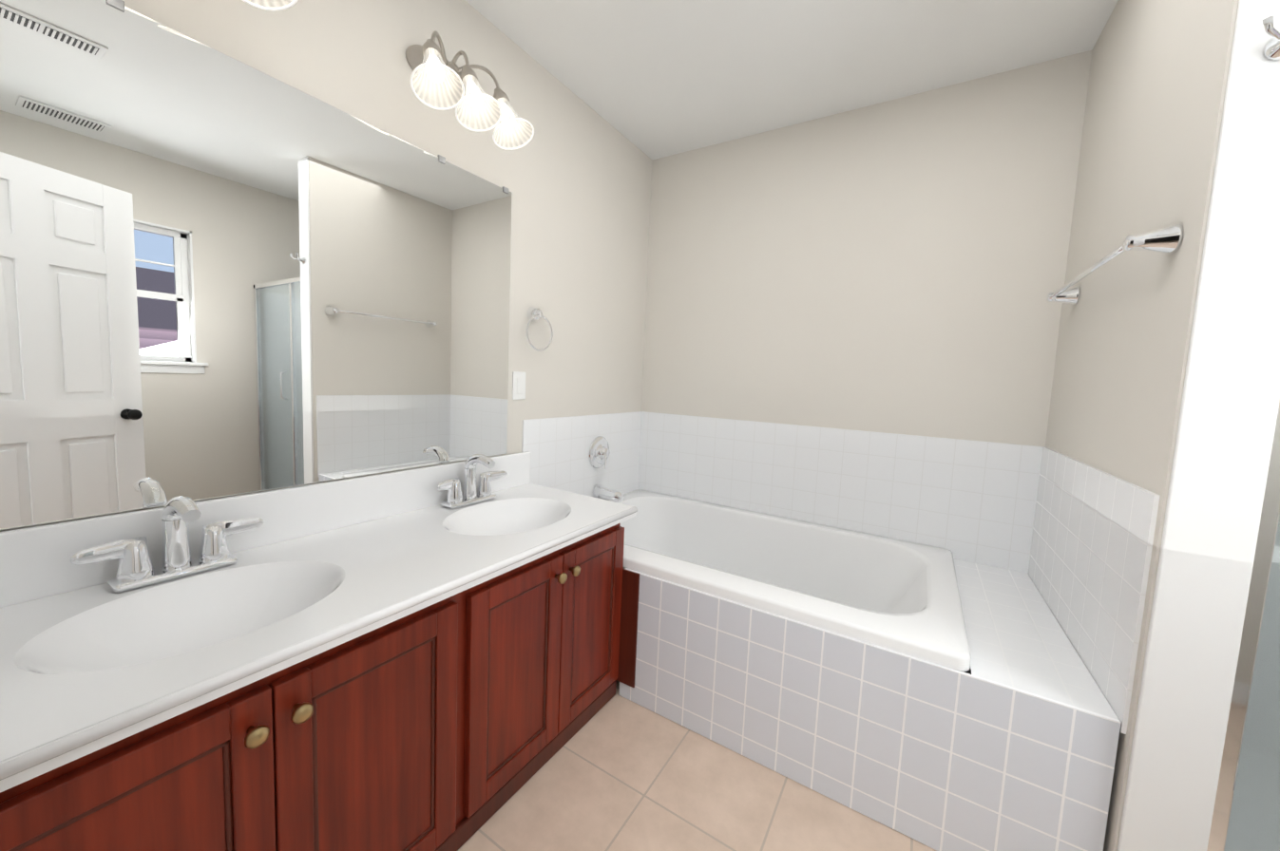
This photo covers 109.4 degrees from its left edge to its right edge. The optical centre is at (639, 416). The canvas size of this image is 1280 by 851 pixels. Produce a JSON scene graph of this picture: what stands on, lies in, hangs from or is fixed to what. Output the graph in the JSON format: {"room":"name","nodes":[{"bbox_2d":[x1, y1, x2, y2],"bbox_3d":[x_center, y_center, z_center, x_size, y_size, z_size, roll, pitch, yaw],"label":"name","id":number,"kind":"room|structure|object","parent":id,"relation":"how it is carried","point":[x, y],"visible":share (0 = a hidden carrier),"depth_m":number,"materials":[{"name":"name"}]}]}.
{"room":"bathroom","nodes":[
{"label":"bathroom","id":0,"kind":"room"},
{"bbox_2d":[0,0,652,532],"bbox_3d":[-0.653,-0.201,1.727,0.100,2.454,2.580,5,6,32],"label":"wall","id":1,"kind":"structure","parent":0,"point":[574,175],"depth_m":1.86,"materials":[{"name":"paint"}]},
{"bbox_2d":[106,0,124,11],"bbox_3d":[-1.040,-0.821,0.899,0.010,0.020,0.024,5,6,32],"label":"mirror clip","id":2,"kind":"object","parent":1,"relation":"attached to","point":[119,4],"depth_m":0.90,"materials":[{"name":"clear plastic"}]},
{"bbox_2d":[0,0,511,530],"bbox_3d":[-0.849,-0.331,1.287,0.006,1.028,1.227,5,6,32],"label":"mirror","id":3,"kind":"object","parent":1,"relation":"attached to","point":[222,276],"visible":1,"depth_m":1.05,"materials":[{"name":"silver glass"}]},
{"bbox_2d":[242,0,297,11],"bbox_3d":[-0.910,-1.006,0.844,0.261,0.258,0.420,5,6,32],"label":"sconce","id":4,"kind":"object","parent":1,"relation":"attached to","point":[274,5],"visible":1,"depth_m":1.00,"materials":[{"name":"white glass"}]},
{"bbox_2d":[437,154,445,164],"bbox_3d":[-0.660,-0.855,1.508,0.010,0.020,0.024,5,6,32],"label":"mirror clip","id":5,"kind":"object","parent":1,"relation":"attached to","point":[441,159],"depth_m":1.50,"materials":[{"name":"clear plastic"}]},
{"bbox_2d":[405,30,534,150],"bbox_3d":[-0.547,-1.041,1.424,0.261,0.258,0.420,5,6,32],"label":"sconce","id":6,"kind":"object","parent":1,"relation":"attached to","point":[439,81],"visible":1,"depth_m":1.40,"materials":[{"name":"white glass"}]},
{"bbox_2d":[502,186,508,193],"bbox_3d":[-0.515,-0.868,1.739,0.010,0.020,0.024,5,6,32],"label":"mirror clip","id":7,"kind":"object","parent":1,"relation":"attached to","point":[506,190],"depth_m":1.73,"materials":[{"name":"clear plastic"}]},
{"bbox_2d":[512,371,525,400],"bbox_3d":[-0.501,-0.128,1.881,0.008,0.116,0.070,5,6,32],"label":"switch plate","id":8,"kind":"object","parent":1,"relation":"attached to","point":[518,385],"visible":1,"depth_m":1.88,"materials":[{"name":"white plastic"}]},
{"bbox_2d":[525,306,553,351],"bbox_3d":[-0.436,-0.369,1.906,0.054,0.186,0.153,5,6,32],"label":"towel ring","id":9,"kind":"object","parent":1,"relation":"attached to","point":[533,315],"visible":1,"depth_m":1.89,"materials":[{"name":"silver metal"}]},
{"bbox_2d":[521,411,641,499],"bbox_3d":[-0.254,0.254,2.339,0.008,0.529,0.948,5,6,32],"label":"wall tile","id":10,"kind":"structure","parent":1,"relation":"attached to","point":[558,448],"depth_m":2.26,"materials":[{"name":"white tile"}]},
{"bbox_2d":[457,680,936,850],"bbox_3d":[0.123,1.223,0.438,3.000,0.100,4.080,5,6,32],"label":"floor","id":11,"kind":"structure","parent":0,"point":[617,772],"depth_m":1.28,"materials":[{"name":"tile"}]},
{"bbox_2d":[0,451,639,850],"bbox_3d":[-0.629,0.615,1.211,0.609,0.910,1.446,5,6,32],"label":"bathroom vanity","id":12,"kind":"object","parent":11,"relation":"on","point":[437,659],"visible":1,"depth_m":0.94,"materials":[{"name":"brown wood"}]},
{"bbox_2d":[588,436,1120,850],"bbox_3d":[0.516,0.621,1.879,1.845,0.888,0.946,5,6,32],"label":"tub","id":13,"kind":"object","parent":11,"relation":"on","point":[938,698],"visible":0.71,"depth_m":1.33,"materials":[{"name":"white tile"}]},
{"bbox_2d":[1206,401,1279,850],"bbox_3d":[1.765,0.308,1.057,0.810,1.758,0.998,5,6,32],"label":"shower enclosure","id":14,"kind":"object","parent":11,"relation":"on","point":[1246,815],"visible":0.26,"depth_m":0.89,"materials":[{"name":"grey glass"}]},
{"bbox_2d":[465,0,1118,159],"bbox_3d":[0.630,-1.356,0.860,3.000,0.100,2.580,5,6,32],"label":"ceiling","id":15,"kind":"structure","parent":0,"point":[654,79],"depth_m":1.71,"materials":[{"name":"paint"}]},
{"bbox_2d":[641,49,1092,446],"bbox_3d":[1.274,-0.140,1.990,2.900,2.454,0.100,5,6,32],"label":"wall","id":16,"kind":"structure","parent":0,"point":[897,266],"depth_m":2.03,"materials":[{"name":"paint"}]},
{"bbox_2d":[638,411,1042,573],"bbox_3d":[0.777,0.306,2.262,1.845,0.529,0.008,5,6,32],"label":"wall tile","id":17,"kind":"structure","parent":16,"relation":"attached to","point":[970,501],"depth_m":2.10,"materials":[{"name":"white tile"}]},
{"bbox_2d":[1045,0,1239,850],"bbox_3d":[1.382,-0.076,1.292,0.136,2.454,0.975,5,6,32],"label":"wall","id":18,"kind":"structure","parent":0,"point":[1155,96],"depth_m":1.12,"materials":[{"name":"paint"}]},
{"bbox_2d":[1028,446,1160,734],"bbox_3d":[1.309,0.404,1.371,0.023,0.529,0.949,5,6,32],"label":"wall tile","id":19,"kind":"structure","parent":18,"relation":"attached to","point":[1093,535],"depth_m":1.18,"materials":[{"name":"white tile"}]},
{"bbox_2d":[1046,223,1183,305],"bbox_3d":[1.288,-0.400,1.282,0.092,0.062,0.742,5,6,32],"label":"rail","id":20,"kind":"object","parent":18,"relation":"attached to","point":[1166,240],"visible":1,"depth_m":0.99,"materials":[{"name":"silver metal"}]},
{"bbox_2d":[1117,0,1279,850],"bbox_3d":[1.131,-0.052,0.869,0.121,2.454,0.010,5,6,32],"label":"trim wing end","id":21,"kind":"structure","parent":18,"relation":"attached to","point":[1227,421],"depth_m":0.88,"materials":[{"name":"white paint"}]},
{"bbox_2d":[1261,15,1279,60],"bbox_3d":[1.136,-0.667,0.789,0.092,0.052,0.060,5,6,32],"label":"robe hook","id":22,"kind":"object","parent":21,"relation":"attached to","point":[1271,51],"visible":1,"depth_m":0.81,"materials":[{"name":"silver metal"}]}
]}

